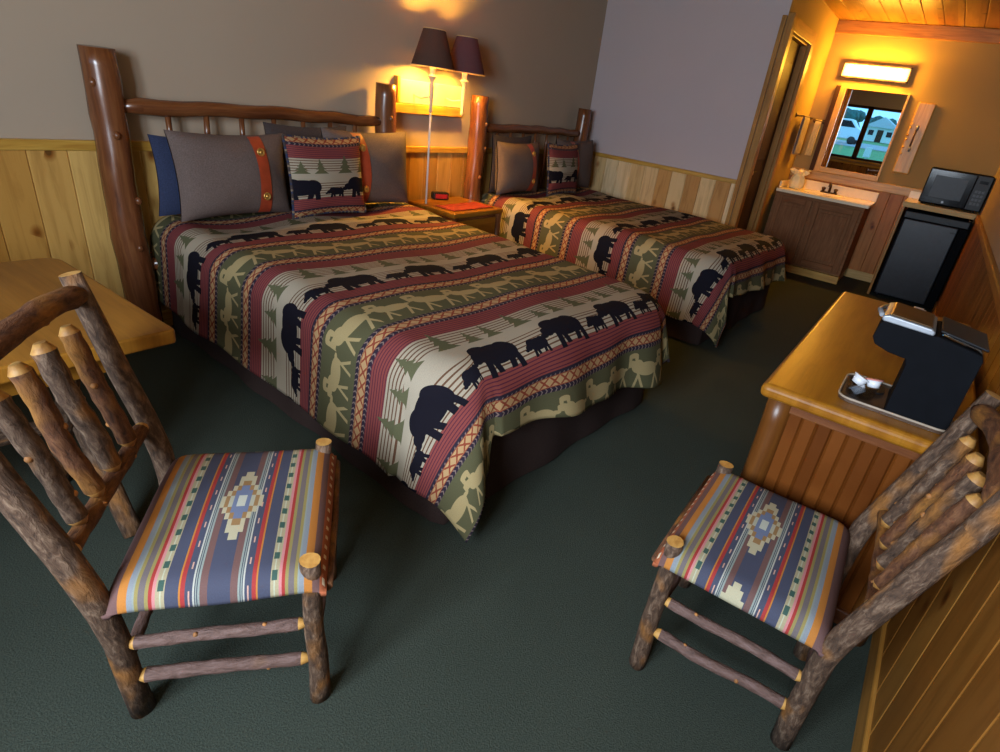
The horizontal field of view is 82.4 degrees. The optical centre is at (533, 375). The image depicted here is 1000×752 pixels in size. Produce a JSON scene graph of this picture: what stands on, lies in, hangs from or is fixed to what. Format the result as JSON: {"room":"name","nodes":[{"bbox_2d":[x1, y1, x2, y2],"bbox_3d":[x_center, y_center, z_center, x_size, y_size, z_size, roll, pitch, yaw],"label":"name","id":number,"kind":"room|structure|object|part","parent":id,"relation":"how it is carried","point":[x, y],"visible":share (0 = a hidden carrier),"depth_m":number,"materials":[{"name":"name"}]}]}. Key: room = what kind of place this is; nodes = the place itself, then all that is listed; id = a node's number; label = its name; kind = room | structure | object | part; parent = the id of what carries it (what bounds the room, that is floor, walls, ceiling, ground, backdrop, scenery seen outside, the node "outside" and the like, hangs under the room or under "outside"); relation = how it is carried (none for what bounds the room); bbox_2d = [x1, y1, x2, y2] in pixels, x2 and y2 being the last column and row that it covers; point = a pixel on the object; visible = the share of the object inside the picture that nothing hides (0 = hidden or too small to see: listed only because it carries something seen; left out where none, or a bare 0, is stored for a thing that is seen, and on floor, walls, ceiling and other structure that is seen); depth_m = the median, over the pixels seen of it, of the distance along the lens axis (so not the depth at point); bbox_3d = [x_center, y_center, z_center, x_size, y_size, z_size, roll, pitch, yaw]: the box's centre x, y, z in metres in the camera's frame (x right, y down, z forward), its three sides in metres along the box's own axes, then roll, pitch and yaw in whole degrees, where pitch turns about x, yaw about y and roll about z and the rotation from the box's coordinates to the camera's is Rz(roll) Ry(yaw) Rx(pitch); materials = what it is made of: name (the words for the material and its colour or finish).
{"room":"hotel room","nodes":[
{"label":"hotel room","id":0,"kind":"room"},
{"bbox_2d":[0,0,607,148],"bbox_3d":[-1.343,-1.562,3.064,0.120,2.358,6.470,24,30,28],"label":"wall","id":1,"kind":"structure","parent":0,"point":[540,58],"depth_m":2.98,"materials":[{"name":"beige paint"}]},
{"bbox_2d":[162,309,172,325],"bbox_3d":[-1.417,-0.541,3.558,0.022,0.090,6.300,24,30,28],"label":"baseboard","id":2,"kind":"structure","parent":1,"relation":"attached to","point":[167,314],"depth_m":2.92,"materials":[{"name":"brown wood"}]},
{"bbox_2d":[0,150,546,310],"bbox_3d":[-1.359,-0.922,3.368,0.008,0.769,6.300,24,30,28],"label":"wainscoting","id":3,"kind":"structure","parent":1,"relation":"attached to","point":[52,203],"depth_m":2.46,"materials":[{"name":"brown wood"}]},
{"bbox_2d":[0,138,546,153],"bbox_3d":[-1.305,-1.275,3.192,0.026,0.042,6.300,24,30,28],"label":"trim","id":4,"kind":"structure","parent":1,"relation":"attached to","point":[5,143],"depth_m":2.37,"materials":[{"name":"brown wood"}]},
{"bbox_2d":[394,75,461,117],"bbox_3d":[-0.694,-1.850,3.792,0.043,0.210,0.635,24,30,28],"label":"board","id":5,"kind":"object","parent":1,"relation":"attached to","point":[405,90],"visible":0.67,"depth_m":3.75,"materials":[{"name":"beige paint"}]},
{"bbox_2d":[410,27,454,203],"bbox_3d":[-0.670,-1.636,3.667,0.271,1.030,0.298,-1,28,-18],"label":"wall lamp","id":6,"kind":"object","parent":1,"relation":"attached to","point":[432,51],"visible":0.98,"depth_m":3.41,"materials":[{"name":"black fabric"}]},
{"bbox_3d":[-0.726,-1.792,3.639,0.178,0.056,0.056,24,30,28],"label":"wall arm","id":7,"kind":"part","parent":6,"relation":"part of","materials":[{"name":"beige paint"}]},
{"bbox_3d":[-0.611,-1.995,3.475,0.264,0.205,0.264,24,30,28],"label":"lamp shade","id":8,"kind":"part","parent":6,"relation":"part of","materials":[{"name":"black fabric"}]},
{"bbox_2d":[428,67,436,112],"bbox_3d":[-0.641,-1.793,3.575,0.058,0.271,0.058,24,30,28],"label":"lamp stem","id":9,"kind":"object","parent":6,"relation":"on","point":[432,77],"depth_m":3.56,"materials":[{"name":"beige paint"}]},
{"bbox_2d":[445,35,484,115],"bbox_3d":[-0.462,-1.974,3.770,0.271,0.466,0.298,-1,28,-18],"label":"wall lamp","id":10,"kind":"object","parent":1,"relation":"attached to","point":[465,52],"visible":0.94,"depth_m":3.63,"materials":[{"name":"black fabric"}]},
{"bbox_3d":[-0.556,-1.879,3.866,0.178,0.056,0.056,24,30,28],"label":"wall arm","id":11,"kind":"part","parent":10,"relation":"part of","materials":[{"name":"beige paint"}]},
{"bbox_2d":[460,73,468,115],"bbox_3d":[-0.472,-1.881,3.802,0.058,0.271,0.058,24,30,28],"label":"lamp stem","id":12,"kind":"object","parent":10,"relation":"on","point":[464,81],"depth_m":3.78,"materials":[{"name":"beige paint"}]},
{"bbox_3d":[-0.441,-2.082,3.702,0.264,0.205,0.264,24,30,28],"label":"lamp shade","id":13,"kind":"part","parent":10,"relation":"part of","materials":[{"name":"black fabric"}]},
{"bbox_2d":[0,271,931,751],"bbox_3d":[0.430,-0.135,3.515,3.579,0.100,8.348,24,30,28],"label":"floor","id":14,"kind":"structure","parent":0,"point":[520,635],"depth_m":1.57,"materials":[{"name":"green carpet"}]},
{"bbox_2d":[0,258,175,538],"bbox_3d":[-1.597,0.254,1.249,0.714,0.694,1.290,24,30,28],"label":"table","id":15,"kind":"object","parent":14,"relation":"on","point":[135,329],"visible":0.38,"depth_m":1.48,"materials":[{"name":"brown wood"}]},
{"bbox_3d":[-1.330,0.127,1.614,0.444,0.666,0.059,24,30,28],"label":"leg","id":16,"kind":"part","parent":15,"relation":"part of","materials":[{"name":"brown wood"}]},
{"bbox_3d":[-1.308,0.117,1.643,0.442,0.668,0.059,24,30,28],"label":"leg","id":17,"kind":"part","parent":15,"relation":"part of","materials":[{"name":"brown wood"}]},
{"bbox_2d":[0,271,339,719],"bbox_3d":[-0.713,0.280,1.239,0.548,0.873,0.507,0,27,-17],"label":"chair","id":18,"kind":"object","parent":14,"relation":"on","point":[216,528],"visible":1,"depth_m":1.14,"materials":[{"name":"brown wood"}]},
{"bbox_3d":[-0.895,-0.077,0.990,0.054,0.060,0.462,0,27,-17],"label":"rail","id":19,"kind":"part","parent":18,"relation":"part of","materials":[{"name":"brown wood"}]},
{"bbox_3d":[-0.828,0.377,1.008,0.101,0.873,0.182,26,31,31],"label":"post","id":20,"kind":"part","parent":18,"relation":"part of","materials":[{"name":"brown wood"}]},
{"bbox_3d":[-0.865,0.220,1.160,0.044,0.052,0.435,0,27,-17],"label":"rail","id":21,"kind":"part","parent":18,"relation":"part of","materials":[{"name":"brown wood"}]},
{"bbox_3d":[-0.936,0.183,1.367,0.181,0.873,0.098,17,27,16],"label":"post","id":22,"kind":"part","parent":18,"relation":"part of","materials":[{"name":"brown wood"}]},
{"bbox_3d":[-0.651,0.302,1.267,0.383,0.080,0.468,0,27,-17],"label":"seat","id":23,"kind":"part","parent":18,"relation":"part of","materials":[{"name":"multicoloured fabric"}]},
{"bbox_3d":[-0.470,0.555,1.230,0.049,0.453,0.068,0,27,-17],"label":"leg","id":24,"kind":"part","parent":18,"relation":"part of","materials":[{"name":"brown wood"}]},
{"bbox_3d":[-0.567,0.376,1.560,0.049,0.452,0.068,0,27,-17],"label":"leg","id":25,"kind":"part","parent":18,"relation":"part of","materials":[{"name":"brown wood"}]},
{"bbox_2d":[76,44,644,524],"bbox_3d":[-0.585,-0.611,2.631,2.132,1.256,1.633,24,30,28],"label":"bed","id":26,"kind":"object","parent":14,"relation":"on","point":[535,444],"visible":0.36,"depth_m":2.43,"materials":[{"name":"brown dark reddish-brown varnished log wood"}]},
{"bbox_3d":[-1.812,-0.744,2.528,0.148,1.256,0.149,24,30,28],"label":"headboard post","id":27,"kind":"part","parent":26,"relation":"part of","materials":[{"name":"brown wood"}]},
{"bbox_3d":[-1.421,-0.728,3.219,0.069,0.068,1.426,24,30,28],"label":"rail","id":28,"kind":"part","parent":26,"relation":"part of","materials":[{"name":"brown wood"}]},
{"bbox_3d":[-1.330,-1.339,2.915,0.070,0.078,1.428,24,30,28],"label":"rail","id":29,"kind":"part","parent":26,"relation":"part of","materials":[{"name":"brown wood"}]},
{"bbox_3d":[-0.962,-1.181,3.666,0.146,1.256,0.144,24,30,28],"label":"headboard post","id":30,"kind":"part","parent":26,"relation":"part of","materials":[{"name":"brown wood"}]},
{"bbox_2d":[150,202,669,542],"bbox_3d":[-0.519,-0.322,2.760,2.148,0.550,1.646,26,31,31],"label":"comforter","id":31,"kind":"object","parent":26,"relation":"on","point":[415,337],"visible":0.97,"depth_m":2.14,"materials":[{"name":"multicoloured fabric"}]},
{"bbox_2d":[147,134,180,215],"bbox_3d":[-1.523,-0.951,2.724,0.079,0.364,0.552,22,29,26],"label":"pillow","id":32,"kind":"object","parent":31,"relation":"on","point":[169,201],"visible":0.11,"depth_m":2.54,"materials":[{"name":"fabric"}]},
{"bbox_2d":[163,129,290,221],"bbox_3d":[-1.433,-0.959,2.723,0.202,0.384,0.562,26,31,32],"label":"pillow sham","id":33,"kind":"object","parent":31,"relation":"on","point":[217,175],"visible":1,"depth_m":2.63,"materials":[{"name":"grey fabric"}]},
{"bbox_2d":[263,122,345,205],"bbox_3d":[-1.226,-1.147,3.117,0.075,0.425,0.500,25,31,30],"label":"pillow","id":34,"kind":"object","parent":31,"relation":"on","point":[269,128],"visible":0.14,"depth_m":2.98,"materials":[{"name":"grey fabric"}]},
{"bbox_2d":[281,134,365,219],"bbox_3d":[-1.092,-1.055,3.012,0.149,0.405,0.483,20,28,22],"label":"cushion","id":35,"kind":"object","parent":31,"relation":"on","point":[325,176],"visible":1,"depth_m":2.94,"materials":[{"name":"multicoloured fabric"}]},
{"bbox_2d":[320,127,407,202],"bbox_3d":[-0.970,-1.212,3.332,0.217,0.419,0.598,18,28,19],"label":"pillow sham","id":36,"kind":"object","parent":31,"relation":"on","point":[382,155],"visible":0.63,"depth_m":3.32,"materials":[{"name":"grey fabric"}]},
{"bbox_2d":[408,197,502,235],"bbox_3d":[-0.576,-0.963,4.139,0.441,0.550,0.524,24,30,28],"label":"nightstand","id":37,"kind":"object","parent":14,"relation":"on","point":[488,220],"visible":0.28,"depth_m":3.97,"materials":[{"name":"orange wood"}]},
{"bbox_2d":[431,191,448,199],"bbox_3d":[-0.675,-1.296,4.097,0.120,0.050,0.064,-8,31,-30],"label":"clock","id":38,"kind":"object","parent":37,"relation":"on","point":[437,195],"visible":1,"depth_m":4.07,"materials":[{"name":"black plastic"}]},
{"bbox_2d":[435,202,492,210],"bbox_3d":[-0.481,-1.183,3.977,0.170,0.006,0.410,24,30,28],"label":"table runner","id":39,"kind":"object","parent":37,"relation":"on","point":[471,205],"visible":1,"depth_m":3.96,"materials":[{"name":"red fabric"}]},
{"bbox_3d":[-0.409,-1.017,3.994,0.015,0.160,0.420,24,30,28],"label":"drawer","id":40,"kind":"part","parent":37,"relation":"part of","materials":[{"name":"orange wood"}]},
{"bbox_3d":[-0.293,-0.951,4.242,0.049,0.514,0.047,24,30,28],"label":"leg","id":41,"kind":"part","parent":37,"relation":"part of","materials":[{"name":"brown wood"}]},
{"bbox_2d":[463,94,769,344],"bbox_3d":[0.762,-1.308,4.443,2.125,1.256,1.633,24,30,28],"label":"bed","id":42,"kind":"object","parent":14,"relation":"on","point":[739,307],"visible":0.24,"depth_m":4.23,"materials":[{"name":"brown wood"}]},
{"bbox_3d":[-0.462,-1.439,4.337,0.149,1.255,0.146,24,30,28],"label":"headboard post","id":43,"kind":"part","parent":42,"relation":"part of","materials":[{"name":"brown wood"}]},
{"bbox_3d":[0.019,-2.033,4.720,0.070,0.078,1.428,24,30,28],"label":"rail","id":44,"kind":"part","parent":42,"relation":"part of","materials":[{"name":"brown wood"}]},
{"bbox_3d":[0.388,-1.877,5.476,0.148,1.256,0.143,24,30,28],"label":"headboard post","id":45,"kind":"part","parent":42,"relation":"part of","materials":[{"name":"brown wood"}]},
{"bbox_2d":[480,188,785,347],"bbox_3d":[0.790,-1.005,4.538,2.125,0.556,1.548,25,31,31],"label":"comforter","id":46,"kind":"object","parent":42,"relation":"on","point":[691,265],"visible":0.93,"depth_m":3.92,"materials":[{"name":"multicoloured fabric"}]},
{"bbox_2d":[488,134,531,192],"bbox_3d":[-0.186,-1.679,4.510,0.075,0.420,0.500,25,31,30],"label":"pillow","id":47,"kind":"object","parent":46,"relation":"on","point":[516,140],"visible":0.26,"depth_m":4.37,"materials":[{"name":"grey fabric"}]},
{"bbox_2d":[495,141,538,195],"bbox_3d":[-0.130,-1.629,4.467,0.202,0.384,0.562,26,31,32],"label":"pillow sham","id":48,"kind":"object","parent":46,"relation":"on","point":[517,167],"visible":1,"depth_m":4.35,"materials":[{"name":"grey fabric"}]},
{"bbox_2d":[546,143,577,195],"bbox_3d":[0.239,-1.740,4.795,0.149,0.406,0.482,20,28,22],"label":"cushion","id":49,"kind":"object","parent":46,"relation":"on","point":[562,160],"visible":1,"depth_m":4.70,"materials":[{"name":"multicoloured fabric"}]},
{"bbox_2d":[555,138,592,187],"bbox_3d":[0.351,-1.891,5.101,0.217,0.419,0.598,18,28,19],"label":"pillow sham","id":50,"kind":"object","parent":46,"relation":"on","point":[585,148],"visible":0.41,"depth_m":5.09,"materials":[{"name":"grey fabric"}]},
{"bbox_2d":[629,390,999,750],"bbox_3d":[0.629,0.411,1.380,0.556,0.874,0.505,23,29,26],"label":"chair","id":51,"kind":"object","parent":14,"relation":"on","point":[783,562],"visible":1,"depth_m":1.28,"materials":[{"name":"brown wood"}]},
{"bbox_3d":[0.300,0.575,1.422,0.049,0.452,0.067,23,29,26],"label":"leg","id":52,"kind":"part","parent":51,"relation":"part of","materials":[{"name":"brown wood"}]},
{"bbox_3d":[0.511,0.457,1.724,0.048,0.452,0.067,23,29,26],"label":"leg","id":53,"kind":"part","parent":51,"relation":"part of","materials":[{"name":"brown wood"}]},
{"bbox_3d":[0.566,0.409,1.420,0.383,0.080,0.468,23,29,26],"label":"seat","id":54,"kind":"part","parent":51,"relation":"part of","materials":[{"name":"multicoloured fabric"}]},
{"bbox_3d":[0.774,0.409,1.276,0.043,0.057,0.434,23,29,26],"label":"rail","id":55,"kind":"part","parent":51,"relation":"part of","materials":[{"name":"brown wood"}]},
{"bbox_3d":[0.655,0.536,1.136,0.101,0.874,0.180,-2,28,-21],"label":"post","id":56,"kind":"part","parent":51,"relation":"part of","materials":[{"name":"brown wood"}]},
{"bbox_3d":[0.885,0.406,1.468,0.182,0.873,0.099,5,26,-7],"label":"post","id":57,"kind":"part","parent":51,"relation":"part of","materials":[{"name":"brown wood"}]},
{"bbox_3d":[0.885,0.138,1.092,0.061,0.066,0.461,23,29,26],"label":"rail","id":58,"kind":"part","parent":51,"relation":"part of","materials":[{"name":"brown wood"}]},
{"bbox_2d":[763,191,869,284],"bbox_3d":[2.930,-1.494,6.025,0.847,0.766,0.544,24,30,28],"label":"vanity cabinet","id":59,"kind":"object","parent":14,"relation":"on","point":[819,237],"visible":0.86,"depth_m":5.79,"materials":[{"name":"brown wood"}]},
{"bbox_3d":[2.602,-1.530,5.913,0.230,0.510,0.014,24,30,28],"label":"door panel","id":60,"kind":"part","parent":59,"relation":"part of","materials":[{"name":"brown wood"}]},
{"bbox_3d":[2.602,-1.529,5.913,0.350,0.630,0.017,24,30,28],"label":"door","id":61,"kind":"part","parent":59,"relation":"part of","materials":[{"name":"brown wood"}]},
{"bbox_3d":[2.930,-1.386,5.723,0.310,0.510,0.014,24,30,28],"label":"door panel","id":62,"kind":"part","parent":59,"relation":"part of","materials":[{"name":"brown wood"}]},
{"bbox_2d":[776,179,878,208],"bbox_3d":[2.992,-1.844,5.842,0.872,0.205,0.548,24,30,28],"label":"countertop","id":63,"kind":"structure","parent":59,"relation":"on","point":[845,195],"depth_m":5.87,"materials":[{"name":"beige stone"}]},
{"bbox_2d":[788,168,810,189],"bbox_3d":[2.758,-2.059,5.956,0.214,0.194,0.213,24,30,28],"label":"bag","id":64,"kind":"object","parent":63,"relation":"on","point":[797,181],"visible":1,"depth_m":5.91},
{"bbox_2d":[820,183,837,194],"bbox_3d":[3.084,-1.959,5.951,0.170,0.105,0.132,24,30,28],"label":"faucet","id":65,"kind":"object","parent":63,"relation":"on","point":[830,184],"visible":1,"depth_m":5.98,"materials":[{"name":"brown metal"}]},
{"bbox_3d":[2.929,-1.386,5.723,0.430,0.630,0.017,24,30,28],"label":"door","id":66,"kind":"part","parent":59,"relation":"part of","materials":[{"name":"brown wood"}]},
{"bbox_2d":[740,292,979,646],"bbox_3d":[1.192,0.212,2.141,0.515,0.700,1.412,24,30,28],"label":"dresser","id":67,"kind":"object","parent":14,"relation":"on","point":[829,455],"visible":0.55,"depth_m":1.62,"materials":[{"name":"orange wood"}]},
{"bbox_3d":[0.664,0.344,1.761,0.074,0.658,0.075,24,30,28],"label":"leg","id":68,"kind":"part","parent":67,"relation":"part of","materials":[{"name":"brown wood"}]},
{"bbox_3d":[0.832,0.404,1.655,0.353,0.550,0.016,24,30,28],"label":"beadboard panel","id":69,"kind":"part","parent":67,"relation":"part of","materials":[{"name":"brown wood"}]},
{"bbox_3d":[0.796,0.658,1.784,0.363,0.055,0.044,24,30,28],"label":"rail","id":70,"kind":"part","parent":67,"relation":"part of","materials":[{"name":"brown wood"}]},
{"bbox_3d":[0.873,0.145,1.530,0.363,0.042,0.036,24,30,28],"label":"rail","id":71,"kind":"part","parent":67,"relation":"part of","materials":[{"name":"brown wood"}]},
{"bbox_3d":[0.999,0.491,1.569,0.075,0.658,0.075,24,30,28],"label":"leg","id":72,"kind":"part","parent":67,"relation":"part of","materials":[{"name":"brown wood"}]},
{"bbox_2d":[838,373,952,434],"bbox_3d":[0.980,0.069,1.550,0.270,0.014,0.217,24,30,28],"label":"tray","id":73,"kind":"object","parent":67,"relation":"on","point":[867,400],"visible":0.48,"depth_m":1.52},
{"bbox_2d":[865,302,989,429],"bbox_3d":[0.989,-0.038,1.486,0.250,0.242,0.175,24,30,28],"label":"coffee maker","id":74,"kind":"object","parent":73,"relation":"on","point":[942,359],"visible":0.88,"depth_m":1.41,"materials":[{"name":"black plastic"}]},
{"bbox_3d":[0.910,-0.174,1.490,0.022,0.012,0.112,24,30,28],"label":"lid handle","id":75,"kind":"part","parent":74,"relation":"part of","materials":[{"name":"silver metal"}]},
{"bbox_3d":[0.965,-0.149,1.462,0.119,0.022,0.167,24,30,28],"label":"lid","id":76,"kind":"part","parent":74,"relation":"part of","materials":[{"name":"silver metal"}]},
{"bbox_3d":[0.968,-0.157,1.456,0.098,0.010,0.151,24,30,28],"label":"lid plate","id":77,"kind":"part","parent":74,"relation":"part of","materials":[{"name":"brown metal"}]},
{"bbox_3d":[1.062,-0.105,1.406,0.104,0.021,0.163,24,30,28],"label":"tank lid","id":78,"kind":"part","parent":74,"relation":"part of","materials":[{"name":"black plastic"}]},
{"bbox_3d":[0.884,0.034,1.541,0.082,0.039,0.082,24,30,28],"label":"cup","id":79,"kind":"object","parent":73,"relation":"on","visible":0},
{"bbox_2d":[849,384,865,394],"bbox_3d":[0.880,0.031,1.553,0.042,0.041,0.041,12,26,7],"label":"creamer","id":80,"kind":"object","parent":79,"relation":"in","point":[856,389],"visible":0.79,"depth_m":1.54,"materials":[{"name":"white plastic"}]},
{"bbox_2d":[852,371,868,385],"bbox_3d":[0.880,0.010,1.535,0.041,0.035,0.043,9,26,0],"label":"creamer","id":81,"kind":"object","parent":79,"relation":"in","point":[860,380],"visible":1,"depth_m":1.52,"materials":[{"name":"white plastic"}]},
{"bbox_3d":[0.882,0.003,1.531,0.044,0.003,0.044,44,26,20],"label":"foil lid","id":82,"kind":"part","parent":81,"relation":"part of","materials":[{"name":"white paper"}]},
{"bbox_2d":[865,377,883,387],"bbox_3d":[0.910,0.017,1.529,0.043,0.031,0.042,7,26,-3],"label":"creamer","id":83,"kind":"object","parent":79,"relation":"in","point":[873,382],"visible":0.99,"depth_m":1.51,"materials":[{"name":"white plastic"}]},
{"bbox_3d":[0.910,0.020,1.527,0.038,0.020,0.038,13,13,31],"label":"pot","id":84,"kind":"part","parent":83,"relation":"part of","materials":[{"name":"white plastic"}]},
{"bbox_3d":[0.911,0.009,1.525,0.044,0.003,0.044,13,13,31],"label":"foil lid","id":85,"kind":"part","parent":83,"relation":"part of","materials":[{"name":"white paper"}]},
{"bbox_2d":[872,207,971,308],"bbox_3d":[3.717,-1.140,5.487,0.530,0.822,0.600,24,30,28],"label":"fridge","id":86,"kind":"object","parent":14,"relation":"on","point":[925,247],"visible":0.93,"depth_m":5.27,"materials":[{"name":"black plastic"}]},
{"bbox_3d":[3.637,-1.411,5.154,0.510,0.060,0.038,24,30,28],"label":"panel","id":87,"kind":"part","parent":86,"relation":"part of","materials":[{"name":"black plastic"}]},
{"bbox_2d":[867,191,978,293],"bbox_3d":[3.746,-1.220,5.499,0.595,0.960,0.578,24,30,28],"label":"cabinet","id":88,"kind":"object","parent":14,"relation":"on","point":[911,201],"depth_m":5.30,"materials":[{"name":"beige laminate"}]},
{"bbox_3d":[3.514,-1.274,5.662,0.023,0.851,0.563,24,30,28],"label":"panel","id":89,"kind":"part","parent":88,"relation":"part of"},
{"bbox_2d":[905,198,978,214],"bbox_3d":[3.799,-1.568,5.329,0.595,0.039,0.573,24,30,28],"label":"countertop","id":90,"kind":"structure","parent":88,"relation":"on","point":[908,199],"depth_m":5.25,"materials":[{"name":"beige laminate"}]},
{"bbox_2d":[918,167,994,212],"bbox_3d":[3.865,-1.711,5.236,0.480,0.314,0.399,24,30,28],"label":"microwave","id":91,"kind":"object","parent":88,"relation":"on","point":[957,189],"visible":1,"depth_m":5.08,"materials":[{"name":"black glass"}]},
{"bbox_3d":[3.713,-1.684,5.117,0.355,0.288,0.019,24,30,28],"label":"door","id":92,"kind":"part","parent":91,"relation":"part of","materials":[{"name":"black glass"}]},
{"bbox_3d":[3.906,-1.600,5.007,0.114,0.288,0.016,24,30,28],"label":"control panel","id":93,"kind":"part","parent":91,"relation":"part of","materials":[{"name":"black plastic"}]},
{"bbox_2d":[587,0,791,222],"bbox_3d":[1.195,-2.213,5.143,1.580,2.358,0.100,24,30,28],"label":"wall","id":94,"kind":"structure","parent":0,"point":[678,83],"depth_m":4.90,"materials":[{"name":"paint"}]},
{"bbox_2d":[580,155,735,223],"bbox_3d":[1.052,-1.578,5.413,1.545,0.774,0.008,24,30,28],"label":"wainscoting","id":95,"kind":"structure","parent":94,"relation":"attached to","point":[710,199],"depth_m":5.25,"materials":[{"name":"brown wood"}]},
{"bbox_2d":[593,151,736,183],"bbox_3d":[1.115,-1.928,5.231,1.519,0.036,0.026,24,30,28],"label":"trim","id":96,"kind":"structure","parent":94,"relation":"attached to","point":[689,172],"depth_m":5.17,"materials":[{"name":"brown wood"}]},
{"bbox_2d":[725,15,787,225],"bbox_3d":[1.769,-1.808,4.792,0.035,2.100,0.023,24,30,28],"label":"trim","id":97,"kind":"structure","parent":94,"relation":"attached to","point":[784,17],"depth_m":4.63,"materials":[{"name":"brown wood"}]},
{"bbox_2d":[730,0,838,233],"bbox_3d":[2.283,-2.202,5.450,0.101,2.358,1.808,24,30,28],"label":"wall","id":98,"kind":"structure","parent":0,"point":[816,14],"depth_m":5.54,"materials":[{"name":"paint"}]},
{"bbox_2d":[737,40,800,229],"bbox_3d":[2.055,-1.938,5.233,0.103,2.000,0.670,24,30,28],"label":"door","id":99,"kind":"structure","parent":98,"relation":"in","point":[794,48],"depth_m":5.21,"materials":[{"name":"brown wood"}]},
{"bbox_2d":[729,12,817,231],"bbox_3d":[2.051,-1.965,5.171,0.155,2.120,0.985,24,30,28],"label":"trim","id":100,"kind":"structure","parent":98,"relation":"attached to","point":[795,25],"depth_m":5.00,"materials":[{"name":"brown wood"}]},
{"bbox_2d":[795,113,813,118],"bbox_3d":[2.723,-2.602,5.727,0.066,0.044,0.554,24,30,28],"label":"towel bar","id":101,"kind":"object","parent":98,"relation":"attached to","point":[797,114],"visible":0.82,"depth_m":5.54,"materials":[{"name":"brown wood"}]},
{"bbox_2d":[791,115,809,153],"bbox_3d":[2.695,-2.429,5.755,0.035,0.362,0.241,24,30,28],"label":"hand towel","id":102,"kind":"object","parent":101,"relation":"hanging from","point":[800,137],"visible":1,"depth_m":5.72,"materials":[{"name":"white fabric"}]},
{"bbox_2d":[793,33,999,275],"bbox_3d":[2.947,-2.437,6.123,3.579,2.358,0.120,24,30,28],"label":"wall","id":103,"kind":"structure","parent":0,"point":[962,133],"depth_m":5.37,"materials":[{"name":"paint"}]},
{"bbox_2d":[803,179,878,201],"bbox_3d":[3.150,-1.972,6.018,0.872,0.091,0.022,24,30,28],"label":"backsplash","id":104,"kind":"structure","parent":103,"relation":"attached to","point":[809,184],"depth_m":5.95,"materials":[{"name":"beige ceramic"}]},
{"bbox_2d":[790,167,921,196],"bbox_3d":[3.514,-1.926,5.802,1.759,0.085,0.024,24,30,28],"label":"trim","id":105,"kind":"structure","parent":103,"relation":"attached to","point":[828,177],"depth_m":5.88,"materials":[{"name":"brown wood"}]},
{"bbox_2d":[845,268,873,282],"bbox_3d":[3.507,-1.079,6.132,0.280,0.090,0.024,24,30,28],"label":"baseboard","id":106,"kind":"structure","parent":103,"relation":"attached to","point":[851,273],"depth_m":6.12,"materials":[{"name":"brown wood"}]},
{"bbox_2d":[809,85,910,181],"bbox_3d":[3.271,-2.454,5.773,0.670,0.813,0.032,24,30,28],"label":"mirror","id":107,"kind":"object","parent":103,"relation":"attached to","point":[860,127],"visible":1,"depth_m":5.76,"materials":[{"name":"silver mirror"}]},
{"bbox_2d":[840,62,912,83],"bbox_3d":[3.285,-2.930,5.497,0.602,0.132,0.159,24,30,28],"label":"vanity light","id":108,"kind":"object","parent":103,"relation":"attached to","point":[885,73],"visible":1,"depth_m":5.50,"materials":[{"name":"white plastic"}]},
{"bbox_2d":[788,175,972,274],"bbox_3d":[3.456,-1.542,5.993,1.759,0.840,0.008,24,30,28],"label":"wainscoting","id":109,"kind":"structure","parent":103,"relation":"attached to","point":[881,219],"depth_m":5.93,"materials":[{"name":"brown wood"}]},
{"bbox_2d":[892,102,936,174],"bbox_3d":[3.666,-2.291,5.511,0.150,0.640,0.080,24,30,28],"label":"board","id":110,"kind":"object","parent":103,"relation":"attached to","point":[924,111],"visible":1,"depth_m":5.51,"materials":[{"name":"brown wood"}]},
{"bbox_3d":[3.655,-2.281,5.510,0.015,0.180,0.015,-9,31,-32],"label":"rod","id":111,"kind":"part","parent":110,"relation":"part of","materials":[{"name":"brown metal"}]},
{"bbox_2d":[835,19,999,43],"bbox_3d":[3.693,-3.130,5.201,1.759,0.114,0.030,24,30,28],"label":"trim","id":112,"kind":"structure","parent":103,"relation":"attached to","point":[871,28],"depth_m":5.26,"materials":[{"name":"brown wood"}]},
{"bbox_3d":[2.956,-2.642,5.913,0.129,0.044,0.066,24,30,28],"label":"towel bar","id":113,"kind":"object","parent":103,"relation":"attached to","visible":0},
{"bbox_2d":[805,119,821,155],"bbox_3d":[2.920,-2.491,5.964,0.060,0.346,0.034,24,30,28],"label":"hand towel","id":114,"kind":"object","parent":113,"relation":"hanging from","point":[817,124],"visible":1,"depth_m":5.96,"materials":[{"name":"white fabric"}]},
{"bbox_2d":[822,0,999,28],"bbox_3d":[0.759,-2.326,2.427,3.579,0.120,8.348,24,30,28],"label":"ceiling","id":115,"kind":"structure","parent":0,"point":[963,13],"depth_m":4.81,"materials":[{"name":"brown wood"}]},
{"bbox_2d":[908,191,920,199],"bbox_3d":[3.966,-1.698,5.518,0.595,0.068,0.015,24,30,28],"label":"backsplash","id":116,"kind":"structure","parent":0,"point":[913,194],"depth_m":5.63,"materials":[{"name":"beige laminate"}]},
{"bbox_2d":[937,166,999,300],"bbox_3d":[1.993,-0.613,2.163,0.120,2.358,8.348,24,30,28],"label":"wall","id":117,"kind":"structure","parent":0,"point":[989,213],"depth_m":4.08,"materials":[{"name":"beige paint"}]},
{"bbox_2d":[851,301,937,751],"bbox_3d":[1.610,0.452,2.462,0.026,0.100,7.500,24,30,28],"label":"baseboard","id":118,"kind":"structure","parent":117,"relation":"attached to","point":[862,734],"depth_m":1.47,"materials":[{"name":"brown wood"}]},
{"bbox_2d":[867,222,999,751],"bbox_3d":[1.667,0.076,2.275,0.008,0.769,7.500,24,30,28],"label":"wainscoting","id":119,"kind":"structure","parent":117,"relation":"attached to","point":[938,688],"depth_m":1.12,"materials":[{"name":"brown wood"}]},
{"bbox_2d":[975,215,999,322],"bbox_3d":[1.720,-0.278,2.099,0.026,0.042,7.500,24,30,28],"label":"trim","id":120,"kind":"structure","parent":117,"relation":"attached to","point":[992,269],"depth_m":2.72,"materials":[{"name":"brown wood"}]}
]}

